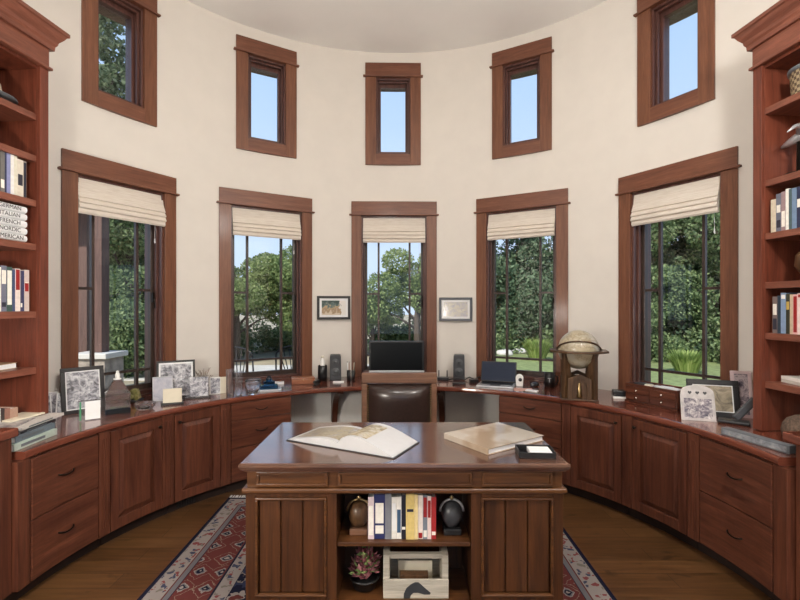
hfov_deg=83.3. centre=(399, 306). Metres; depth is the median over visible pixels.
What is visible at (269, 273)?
tree
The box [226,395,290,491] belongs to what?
base cabinet
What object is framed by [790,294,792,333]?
book
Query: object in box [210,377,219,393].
block
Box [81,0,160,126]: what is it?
window
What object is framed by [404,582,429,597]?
painting
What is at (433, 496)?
book
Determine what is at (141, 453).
base cabinet
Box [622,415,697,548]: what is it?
base cabinet
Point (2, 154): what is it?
book
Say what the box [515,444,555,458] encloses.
tray
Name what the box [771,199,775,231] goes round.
book
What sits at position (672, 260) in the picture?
tree
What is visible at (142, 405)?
crystal bowl
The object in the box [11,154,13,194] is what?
book
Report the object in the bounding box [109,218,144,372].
tree
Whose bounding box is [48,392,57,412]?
framed photo
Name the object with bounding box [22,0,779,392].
wall
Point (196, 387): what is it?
acrylic award
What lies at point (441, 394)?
corbel
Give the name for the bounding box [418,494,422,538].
book
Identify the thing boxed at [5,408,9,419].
book
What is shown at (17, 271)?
book
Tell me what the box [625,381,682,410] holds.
drawer box
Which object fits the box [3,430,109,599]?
drawer cabinet
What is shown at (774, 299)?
book
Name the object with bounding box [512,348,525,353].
rock
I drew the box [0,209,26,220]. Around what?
book
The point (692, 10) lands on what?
trim
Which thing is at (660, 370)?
grille
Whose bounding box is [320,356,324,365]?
bottle
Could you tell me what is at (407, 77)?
window
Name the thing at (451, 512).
bookend
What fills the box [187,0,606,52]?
ceiling
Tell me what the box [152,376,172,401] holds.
framed photo
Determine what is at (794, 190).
book
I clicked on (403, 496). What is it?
book
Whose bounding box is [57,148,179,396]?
window
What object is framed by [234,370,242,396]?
glass vase
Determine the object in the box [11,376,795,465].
countertop
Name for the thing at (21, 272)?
book
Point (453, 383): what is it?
base
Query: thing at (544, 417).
base cabinet
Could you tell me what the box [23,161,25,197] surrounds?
book
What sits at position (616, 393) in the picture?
calculator
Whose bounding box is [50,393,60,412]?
framed photo
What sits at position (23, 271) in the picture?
book
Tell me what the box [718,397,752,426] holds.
cordless phone
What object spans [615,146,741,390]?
window
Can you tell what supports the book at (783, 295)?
on the bookcase at (772, 37)
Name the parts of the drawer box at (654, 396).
drawer, drawer, drawer, drawer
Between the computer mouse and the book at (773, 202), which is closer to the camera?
the book at (773, 202)
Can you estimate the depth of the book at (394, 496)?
2.11 m
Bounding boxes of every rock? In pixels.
[496,349,513,355]
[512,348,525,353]
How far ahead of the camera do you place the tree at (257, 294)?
13.95 m
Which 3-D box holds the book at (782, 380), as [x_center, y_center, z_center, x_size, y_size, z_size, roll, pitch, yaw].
[2.267,0.419,2.407,0.240,0.018,0.270,0,0,6]
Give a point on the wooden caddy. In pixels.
(438, 586)
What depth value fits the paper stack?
2.22 m
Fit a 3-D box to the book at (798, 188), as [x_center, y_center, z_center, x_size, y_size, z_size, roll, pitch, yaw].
[2.216,-0.528,2.404,0.191,0.220,0.023,0,0,-6]
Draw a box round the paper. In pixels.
[654,385,673,388]
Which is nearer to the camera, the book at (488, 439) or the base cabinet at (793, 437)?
the base cabinet at (793, 437)
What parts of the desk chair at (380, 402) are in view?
post, rail, post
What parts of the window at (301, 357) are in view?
casing, sash, head casing, casing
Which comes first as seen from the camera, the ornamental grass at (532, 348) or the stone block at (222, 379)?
the stone block at (222, 379)
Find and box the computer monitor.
[369,341,423,383]
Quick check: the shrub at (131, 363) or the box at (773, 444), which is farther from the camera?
the shrub at (131, 363)
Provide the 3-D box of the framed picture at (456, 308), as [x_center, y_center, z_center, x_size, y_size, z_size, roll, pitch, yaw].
[0.563,0.029,4.556,0.335,0.238,0.024,0,0,14]
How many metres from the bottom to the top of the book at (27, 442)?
0.034 m
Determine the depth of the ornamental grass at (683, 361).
9.88 m
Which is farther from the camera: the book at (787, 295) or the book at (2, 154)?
the book at (787, 295)
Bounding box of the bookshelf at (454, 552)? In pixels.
[345,494,461,567]
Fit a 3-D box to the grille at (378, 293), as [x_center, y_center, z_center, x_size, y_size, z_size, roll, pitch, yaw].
[-0.062,-0.116,4.743,0.565,1.487,0.031,0,0,-1]
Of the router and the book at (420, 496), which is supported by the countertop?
the router
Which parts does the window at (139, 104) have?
casing, sash, sill casing, head casing, casing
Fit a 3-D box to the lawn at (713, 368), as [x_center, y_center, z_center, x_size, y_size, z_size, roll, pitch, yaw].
[8.724,1.597,11.731,14.500,0.199,13.000,0,0,0]
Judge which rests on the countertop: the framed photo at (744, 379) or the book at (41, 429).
the framed photo at (744, 379)
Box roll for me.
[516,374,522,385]
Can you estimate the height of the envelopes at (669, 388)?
0.016 m
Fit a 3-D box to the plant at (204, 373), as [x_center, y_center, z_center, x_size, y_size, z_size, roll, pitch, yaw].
[-1.641,0.615,3.767,0.124,0.203,0.102,0,0,-35]
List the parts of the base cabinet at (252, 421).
drawer, drawer, drawer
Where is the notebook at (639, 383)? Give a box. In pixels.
[634,382,652,384]
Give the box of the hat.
[0,84,17,104]
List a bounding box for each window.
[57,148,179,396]
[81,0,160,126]
[216,187,314,383]
[233,34,298,158]
[349,201,438,375]
[363,62,422,165]
[474,188,570,384]
[489,36,553,159]
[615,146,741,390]
[633,0,714,126]
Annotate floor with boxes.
[17,488,771,599]
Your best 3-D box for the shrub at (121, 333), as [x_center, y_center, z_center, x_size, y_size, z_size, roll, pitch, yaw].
[-7.587,1.152,11.743,2.053,1.630,3.735,0,0,-26]
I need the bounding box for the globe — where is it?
[550,330,608,401]
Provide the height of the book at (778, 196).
0.210 m
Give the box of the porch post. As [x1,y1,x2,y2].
[95,216,108,351]
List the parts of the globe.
post, arch panel, arch panel, post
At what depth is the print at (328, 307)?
4.54 m
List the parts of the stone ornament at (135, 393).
dish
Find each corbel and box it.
[331,392,343,421]
[437,391,444,421]
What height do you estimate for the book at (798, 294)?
0.220 m
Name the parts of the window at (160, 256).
casing, head casing, sash, casing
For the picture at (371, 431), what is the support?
on the open book at (377, 439)
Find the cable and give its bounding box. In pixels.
[449,376,480,380]
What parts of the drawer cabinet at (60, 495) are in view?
drawer, drawer, handle, handle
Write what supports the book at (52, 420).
on the book at (41, 429)
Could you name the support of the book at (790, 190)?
on the bookcase at (772, 37)
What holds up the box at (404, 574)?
in the wooden caddy
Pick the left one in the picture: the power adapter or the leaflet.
the leaflet
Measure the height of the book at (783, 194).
0.215 m
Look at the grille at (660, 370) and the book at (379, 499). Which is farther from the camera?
the grille at (660, 370)
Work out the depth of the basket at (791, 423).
2.36 m
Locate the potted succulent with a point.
(364, 574)
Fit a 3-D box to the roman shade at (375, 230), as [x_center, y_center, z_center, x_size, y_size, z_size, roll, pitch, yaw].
[-0.060,-0.718,4.627,0.636,0.412,0.086,0,0,-1]
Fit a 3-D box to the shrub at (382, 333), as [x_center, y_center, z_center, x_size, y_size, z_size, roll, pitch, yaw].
[-1.233,1.152,17.205,3.735,1.630,2.053,0,0,13]
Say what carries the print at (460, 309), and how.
attached to the framed picture at (456, 308)
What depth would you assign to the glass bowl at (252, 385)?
3.61 m
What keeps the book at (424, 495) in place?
on the desk
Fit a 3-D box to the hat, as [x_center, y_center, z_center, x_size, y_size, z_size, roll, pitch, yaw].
[-2.249,-1.177,2.413,0.310,0.123,0.310,0,0,0]
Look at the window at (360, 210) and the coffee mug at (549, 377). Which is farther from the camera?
the window at (360, 210)
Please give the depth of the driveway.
12.16 m
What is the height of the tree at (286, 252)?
4.113 m
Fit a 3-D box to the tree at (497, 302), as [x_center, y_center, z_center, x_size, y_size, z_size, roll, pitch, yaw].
[2.688,-1.146,16.811,4.087,5.736,3.638,0,0,11]
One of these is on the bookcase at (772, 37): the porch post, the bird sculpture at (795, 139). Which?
the bird sculpture at (795, 139)
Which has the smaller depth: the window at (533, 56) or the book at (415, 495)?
the book at (415, 495)
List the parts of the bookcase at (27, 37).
shelf, shelf, shelf, shelf, shelf, shelf, panel, crown moulding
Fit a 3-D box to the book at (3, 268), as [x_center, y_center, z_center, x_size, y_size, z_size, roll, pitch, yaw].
[-2.207,-0.096,2.410,0.191,0.245,0.029,0,0,6]
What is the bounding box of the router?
[437,370,448,380]
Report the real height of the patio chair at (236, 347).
1.230 m
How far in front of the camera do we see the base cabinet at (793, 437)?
2.07 m
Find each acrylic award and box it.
[78,399,100,421]
[183,375,210,399]
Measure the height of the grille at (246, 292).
1.487 m
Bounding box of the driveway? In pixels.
[123,364,368,380]
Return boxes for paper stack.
[398,559,431,578]
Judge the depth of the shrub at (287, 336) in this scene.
16.76 m
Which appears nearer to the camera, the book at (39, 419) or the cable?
the book at (39, 419)
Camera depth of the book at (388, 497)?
2.11 m
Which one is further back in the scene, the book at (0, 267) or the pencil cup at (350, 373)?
the pencil cup at (350, 373)
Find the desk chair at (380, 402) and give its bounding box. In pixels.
[362,372,436,421]
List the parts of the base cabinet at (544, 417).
drawer, drawer, drawer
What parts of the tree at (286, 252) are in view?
crown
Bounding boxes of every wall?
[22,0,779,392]
[79,213,88,351]
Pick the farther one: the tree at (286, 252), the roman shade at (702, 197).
the tree at (286, 252)
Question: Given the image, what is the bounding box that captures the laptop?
[476,361,516,388]
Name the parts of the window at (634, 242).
casing, sash, head casing, casing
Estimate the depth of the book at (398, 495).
2.11 m
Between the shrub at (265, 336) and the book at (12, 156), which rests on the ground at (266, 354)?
the shrub at (265, 336)
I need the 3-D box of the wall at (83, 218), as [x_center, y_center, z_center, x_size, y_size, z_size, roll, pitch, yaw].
[-6.036,0.038,6.606,2.980,3.320,0.150,0,0,0]
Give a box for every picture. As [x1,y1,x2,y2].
[298,426,359,440]
[317,296,349,319]
[349,425,386,438]
[439,297,471,320]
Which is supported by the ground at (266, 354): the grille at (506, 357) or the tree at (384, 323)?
the tree at (384, 323)
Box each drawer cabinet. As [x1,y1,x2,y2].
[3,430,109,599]
[687,432,795,599]
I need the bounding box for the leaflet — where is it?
[0,417,35,427]
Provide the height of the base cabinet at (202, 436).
0.720 m
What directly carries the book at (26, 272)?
on the bookcase at (27, 37)
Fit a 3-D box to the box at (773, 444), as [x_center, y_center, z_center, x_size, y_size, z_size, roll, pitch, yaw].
[1.859,0.695,2.351,0.047,0.042,0.357,0,0,-13]
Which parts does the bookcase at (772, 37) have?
crown moulding, panel, shelf, shelf, shelf, shelf, shelf, shelf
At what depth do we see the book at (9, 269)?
2.43 m
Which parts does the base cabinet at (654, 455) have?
door, raised panel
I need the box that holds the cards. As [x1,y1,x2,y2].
[527,446,551,452]
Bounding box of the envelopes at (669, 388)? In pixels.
[666,387,680,390]
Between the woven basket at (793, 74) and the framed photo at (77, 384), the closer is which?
the woven basket at (793, 74)
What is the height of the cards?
0.022 m
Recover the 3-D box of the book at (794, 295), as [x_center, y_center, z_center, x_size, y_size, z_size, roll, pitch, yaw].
[2.214,0.043,2.424,0.191,0.215,0.023,0,0,-6]
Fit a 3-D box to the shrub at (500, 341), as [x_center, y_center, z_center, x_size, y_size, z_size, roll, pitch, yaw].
[2.878,1.152,15.527,2.053,1.630,3.735,0,0,0]
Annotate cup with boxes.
[318,365,326,381]
[347,370,354,380]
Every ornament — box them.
[130,388,143,402]
[257,376,281,392]
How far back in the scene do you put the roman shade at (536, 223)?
4.29 m
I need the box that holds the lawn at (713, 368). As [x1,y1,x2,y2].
[496,346,719,386]
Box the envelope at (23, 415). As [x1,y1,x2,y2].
[2,412,44,421]
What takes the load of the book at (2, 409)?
on the countertop
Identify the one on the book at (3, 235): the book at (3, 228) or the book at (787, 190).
the book at (3, 228)
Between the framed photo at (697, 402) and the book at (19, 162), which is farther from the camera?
the framed photo at (697, 402)
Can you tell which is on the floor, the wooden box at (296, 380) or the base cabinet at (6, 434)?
the base cabinet at (6, 434)
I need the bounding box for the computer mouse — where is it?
[530,382,538,386]
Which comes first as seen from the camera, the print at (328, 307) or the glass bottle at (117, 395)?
the glass bottle at (117, 395)
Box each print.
[322,301,345,314]
[444,302,467,316]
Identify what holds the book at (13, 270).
on the bookcase at (27, 37)
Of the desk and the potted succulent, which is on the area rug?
the desk
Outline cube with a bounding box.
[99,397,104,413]
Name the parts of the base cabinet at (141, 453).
door, raised panel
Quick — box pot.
[350,570,378,592]
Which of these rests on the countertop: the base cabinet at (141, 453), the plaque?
the plaque
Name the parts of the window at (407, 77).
casing, sill casing, sash, head casing, casing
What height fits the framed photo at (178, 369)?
0.291 m
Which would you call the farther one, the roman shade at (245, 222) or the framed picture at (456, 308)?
the framed picture at (456, 308)
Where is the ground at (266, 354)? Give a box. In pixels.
[123,315,543,384]
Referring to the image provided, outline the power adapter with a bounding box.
[469,379,478,382]
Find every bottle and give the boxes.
[104,370,130,414]
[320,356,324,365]
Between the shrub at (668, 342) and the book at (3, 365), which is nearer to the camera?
the book at (3, 365)
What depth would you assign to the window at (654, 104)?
3.56 m
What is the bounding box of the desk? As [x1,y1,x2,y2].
[238,422,570,599]
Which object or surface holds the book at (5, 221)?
on the book at (3, 228)
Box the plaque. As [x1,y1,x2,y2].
[161,388,183,405]
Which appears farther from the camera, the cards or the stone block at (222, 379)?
the stone block at (222, 379)
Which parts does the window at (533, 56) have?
casing, sill casing, head casing, sash, casing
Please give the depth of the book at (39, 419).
2.48 m
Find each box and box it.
[291,376,314,384]
[400,570,427,578]
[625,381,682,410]
[721,426,795,453]
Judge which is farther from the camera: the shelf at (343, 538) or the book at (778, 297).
the book at (778, 297)
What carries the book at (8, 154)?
on the bookcase at (27, 37)
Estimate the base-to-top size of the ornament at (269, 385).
0.130 m
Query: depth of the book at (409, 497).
2.11 m
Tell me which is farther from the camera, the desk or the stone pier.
the stone pier
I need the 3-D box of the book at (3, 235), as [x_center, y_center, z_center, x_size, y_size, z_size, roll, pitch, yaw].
[-2.186,-0.377,2.400,0.176,0.038,0.260,0,0,6]
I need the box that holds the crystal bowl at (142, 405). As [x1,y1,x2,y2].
[134,401,155,409]
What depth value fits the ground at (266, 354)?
15.88 m
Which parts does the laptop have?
lid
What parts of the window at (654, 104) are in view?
casing, head casing, sill casing, sash, casing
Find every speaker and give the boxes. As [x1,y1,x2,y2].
[330,354,340,379]
[453,354,464,379]
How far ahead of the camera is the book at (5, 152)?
2.41 m
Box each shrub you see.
[109,328,144,378]
[109,333,142,375]
[240,316,285,355]
[271,323,291,350]
[367,319,412,349]
[384,317,420,340]
[496,317,522,353]
[496,319,552,352]
[651,322,691,362]
[699,320,719,359]
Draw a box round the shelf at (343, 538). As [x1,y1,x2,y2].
[337,514,470,545]
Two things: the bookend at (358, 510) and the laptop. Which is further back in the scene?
the laptop
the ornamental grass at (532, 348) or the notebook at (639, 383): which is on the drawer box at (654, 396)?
the notebook at (639, 383)
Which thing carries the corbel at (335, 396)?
attached to the wall at (597, 140)
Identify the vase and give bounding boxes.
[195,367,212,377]
[226,368,233,395]
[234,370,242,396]
[794,251,799,272]
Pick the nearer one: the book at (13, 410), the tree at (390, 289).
the book at (13, 410)
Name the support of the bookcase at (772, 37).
on the countertop
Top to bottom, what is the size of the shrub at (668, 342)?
1.630 m
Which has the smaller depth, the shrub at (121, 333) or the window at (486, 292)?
the window at (486, 292)
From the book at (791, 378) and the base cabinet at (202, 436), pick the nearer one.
the book at (791, 378)
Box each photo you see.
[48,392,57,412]
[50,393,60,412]
[60,365,104,415]
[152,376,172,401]
[156,359,194,396]
[680,385,716,421]
[686,378,740,417]
[730,371,752,418]
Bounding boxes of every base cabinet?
[0,428,18,599]
[100,414,173,545]
[167,403,230,512]
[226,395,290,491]
[499,395,565,487]
[562,403,628,513]
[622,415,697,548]
[782,431,799,599]
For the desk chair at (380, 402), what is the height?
0.962 m
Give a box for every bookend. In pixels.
[346,495,367,534]
[439,495,463,534]
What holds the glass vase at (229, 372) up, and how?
on the countertop
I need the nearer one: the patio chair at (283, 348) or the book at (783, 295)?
the book at (783, 295)
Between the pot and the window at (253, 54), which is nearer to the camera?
the pot
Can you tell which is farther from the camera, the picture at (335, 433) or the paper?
the paper
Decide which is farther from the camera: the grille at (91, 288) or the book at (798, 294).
the grille at (91, 288)
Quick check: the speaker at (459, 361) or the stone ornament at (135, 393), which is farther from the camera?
the speaker at (459, 361)
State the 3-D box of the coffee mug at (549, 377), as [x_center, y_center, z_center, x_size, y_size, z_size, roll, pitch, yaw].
[1.338,0.652,3.999,0.108,0.129,0.092,0,0,-17]
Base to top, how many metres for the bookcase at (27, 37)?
2.335 m
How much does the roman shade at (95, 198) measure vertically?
0.412 m
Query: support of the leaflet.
on the book at (39, 419)
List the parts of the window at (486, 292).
casing, head casing, sash, casing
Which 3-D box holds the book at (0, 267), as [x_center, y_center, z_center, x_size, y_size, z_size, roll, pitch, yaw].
[-2.210,-0.090,2.385,0.190,0.235,0.019,0,0,6]
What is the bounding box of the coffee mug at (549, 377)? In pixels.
[544,372,558,387]
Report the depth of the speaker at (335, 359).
4.36 m
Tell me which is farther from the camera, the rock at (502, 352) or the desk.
the rock at (502, 352)
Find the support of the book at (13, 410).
on the countertop
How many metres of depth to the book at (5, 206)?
2.44 m
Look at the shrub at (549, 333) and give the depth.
14.84 m
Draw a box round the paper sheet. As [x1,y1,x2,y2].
[514,388,532,390]
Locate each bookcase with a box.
[0,0,69,414]
[731,0,799,430]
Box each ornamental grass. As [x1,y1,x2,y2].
[521,337,552,360]
[664,349,709,373]
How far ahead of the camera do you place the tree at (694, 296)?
12.46 m
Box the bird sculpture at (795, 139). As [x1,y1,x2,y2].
[781,123,799,173]
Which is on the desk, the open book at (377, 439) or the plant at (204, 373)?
the open book at (377, 439)
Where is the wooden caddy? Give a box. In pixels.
[383,546,448,597]
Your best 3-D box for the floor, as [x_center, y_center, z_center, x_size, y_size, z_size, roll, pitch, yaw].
[-0.026,1.528,1.445,6.126,0.100,6.873,0,0,0]
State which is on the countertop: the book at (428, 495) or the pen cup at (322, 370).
the pen cup at (322, 370)
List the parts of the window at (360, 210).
casing, sash, head casing, casing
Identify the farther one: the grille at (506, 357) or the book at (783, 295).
the grille at (506, 357)
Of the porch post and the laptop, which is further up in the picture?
the porch post
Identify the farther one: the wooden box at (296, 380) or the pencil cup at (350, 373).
the pencil cup at (350, 373)
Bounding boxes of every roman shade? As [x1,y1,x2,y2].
[78,177,166,242]
[232,207,300,253]
[363,218,424,255]
[487,208,554,250]
[630,176,719,233]
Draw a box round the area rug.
[137,495,616,599]
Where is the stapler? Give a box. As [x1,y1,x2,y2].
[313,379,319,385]
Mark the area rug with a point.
(212, 565)
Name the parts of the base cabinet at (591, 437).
raised panel, door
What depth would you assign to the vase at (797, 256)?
2.42 m
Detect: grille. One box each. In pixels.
[79,215,149,384]
[234,236,292,371]
[367,243,420,355]
[495,237,552,371]
[645,205,719,383]
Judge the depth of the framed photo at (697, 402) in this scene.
2.83 m
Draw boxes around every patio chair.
[234,346,253,371]
[275,345,291,369]
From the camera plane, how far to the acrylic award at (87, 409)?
2.83 m
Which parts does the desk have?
panel moulding, pedestal frame, frieze panel, waist moulding, frieze panel, pedestal frame, panel moulding, frieze panel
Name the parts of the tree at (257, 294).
crown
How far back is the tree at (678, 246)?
13.38 m
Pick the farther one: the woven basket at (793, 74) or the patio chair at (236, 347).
the patio chair at (236, 347)
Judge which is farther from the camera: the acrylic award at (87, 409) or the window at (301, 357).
the window at (301, 357)
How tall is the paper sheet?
0.003 m
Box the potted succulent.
[347,546,381,592]
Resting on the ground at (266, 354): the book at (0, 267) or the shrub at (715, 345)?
the shrub at (715, 345)
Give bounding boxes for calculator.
[611,389,625,398]
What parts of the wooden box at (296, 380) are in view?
lid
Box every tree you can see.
[99,14,144,326]
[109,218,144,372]
[234,256,290,359]
[239,244,291,348]
[249,252,291,331]
[367,247,420,340]
[367,295,404,340]
[496,236,552,348]
[496,240,513,331]
[514,249,552,348]
[651,216,713,338]
[652,250,697,351]
[655,208,719,361]
[655,224,719,350]
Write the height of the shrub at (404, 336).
1.630 m
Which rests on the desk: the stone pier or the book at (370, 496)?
the book at (370, 496)
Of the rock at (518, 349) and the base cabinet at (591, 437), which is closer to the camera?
the base cabinet at (591, 437)
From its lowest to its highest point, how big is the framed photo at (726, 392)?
0.235 m
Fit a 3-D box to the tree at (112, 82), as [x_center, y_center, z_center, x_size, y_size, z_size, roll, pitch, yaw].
[-8.478,-3.892,12.565,4.349,11.224,3.543,0,0,25]
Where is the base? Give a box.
[452,382,465,384]
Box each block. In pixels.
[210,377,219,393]
[220,377,225,392]
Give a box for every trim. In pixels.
[99,4,696,91]
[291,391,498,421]
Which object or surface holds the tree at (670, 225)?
on the lawn at (713, 368)
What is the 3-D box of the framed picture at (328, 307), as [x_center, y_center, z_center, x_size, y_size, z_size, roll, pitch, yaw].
[-0.668,0.013,4.541,0.333,0.237,0.024,0,0,-16]
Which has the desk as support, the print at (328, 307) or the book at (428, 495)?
the book at (428, 495)
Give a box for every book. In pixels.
[0,151,4,191]
[0,201,26,213]
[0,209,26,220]
[0,217,26,227]
[0,224,26,234]
[0,232,26,241]
[0,265,6,310]
[0,267,0,311]
[0,362,16,370]
[0,407,17,417]
[1,408,4,421]
[5,152,6,192]
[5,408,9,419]
[7,153,10,193]
[7,267,11,310]
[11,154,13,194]
[11,422,54,442]
[11,428,56,451]
[12,268,19,310]
[12,269,14,310]
[14,156,16,194]
[16,412,63,430]
[17,159,22,196]
[19,419,55,433]
[20,270,28,310]
[20,271,22,310]
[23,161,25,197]
[23,271,23,310]
[287,423,419,458]
[368,494,373,538]
[374,494,384,538]
[385,494,391,538]
[392,494,396,538]
[397,494,400,538]
[401,494,405,538]
[406,494,413,539]
[414,494,417,538]
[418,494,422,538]
[423,494,426,538]
[427,494,430,538]
[431,494,435,538]
[444,422,543,454]
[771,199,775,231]
[772,297,776,332]
[776,193,780,231]
[777,296,780,332]
[781,191,785,230]
[781,293,796,333]
[781,375,799,382]
[781,379,799,385]
[786,188,790,229]
[786,294,789,333]
[789,188,791,228]
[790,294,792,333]
[792,187,796,228]
[793,294,796,333]
[797,186,799,227]
[797,293,799,334]
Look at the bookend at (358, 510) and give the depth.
2.15 m
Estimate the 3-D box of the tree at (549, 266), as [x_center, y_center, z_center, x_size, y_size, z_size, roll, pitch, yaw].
[6.146,-1.146,15.656,4.087,5.736,3.638,0,0,41]
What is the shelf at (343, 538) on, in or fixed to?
attached to the desk
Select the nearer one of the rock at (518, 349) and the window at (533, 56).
the window at (533, 56)
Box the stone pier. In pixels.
[79,350,127,388]
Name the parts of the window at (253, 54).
casing, sash, head casing, sill casing, casing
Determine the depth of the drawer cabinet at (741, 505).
2.35 m
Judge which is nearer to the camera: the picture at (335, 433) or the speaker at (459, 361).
the picture at (335, 433)
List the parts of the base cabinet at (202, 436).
door, raised panel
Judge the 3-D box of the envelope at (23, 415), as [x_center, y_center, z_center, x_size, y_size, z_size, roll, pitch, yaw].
[-2.113,0.611,2.490,0.130,0.008,0.200,0,0,6]
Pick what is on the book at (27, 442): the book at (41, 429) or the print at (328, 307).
the book at (41, 429)
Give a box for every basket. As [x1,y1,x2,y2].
[781,415,799,443]
[787,63,799,95]
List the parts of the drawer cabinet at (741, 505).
handle, drawer, drawer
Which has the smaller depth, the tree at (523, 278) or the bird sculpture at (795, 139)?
the bird sculpture at (795, 139)
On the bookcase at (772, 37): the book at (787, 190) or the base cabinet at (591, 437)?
the book at (787, 190)
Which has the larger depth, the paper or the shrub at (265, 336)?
the shrub at (265, 336)
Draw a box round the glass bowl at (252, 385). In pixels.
[245,378,260,394]

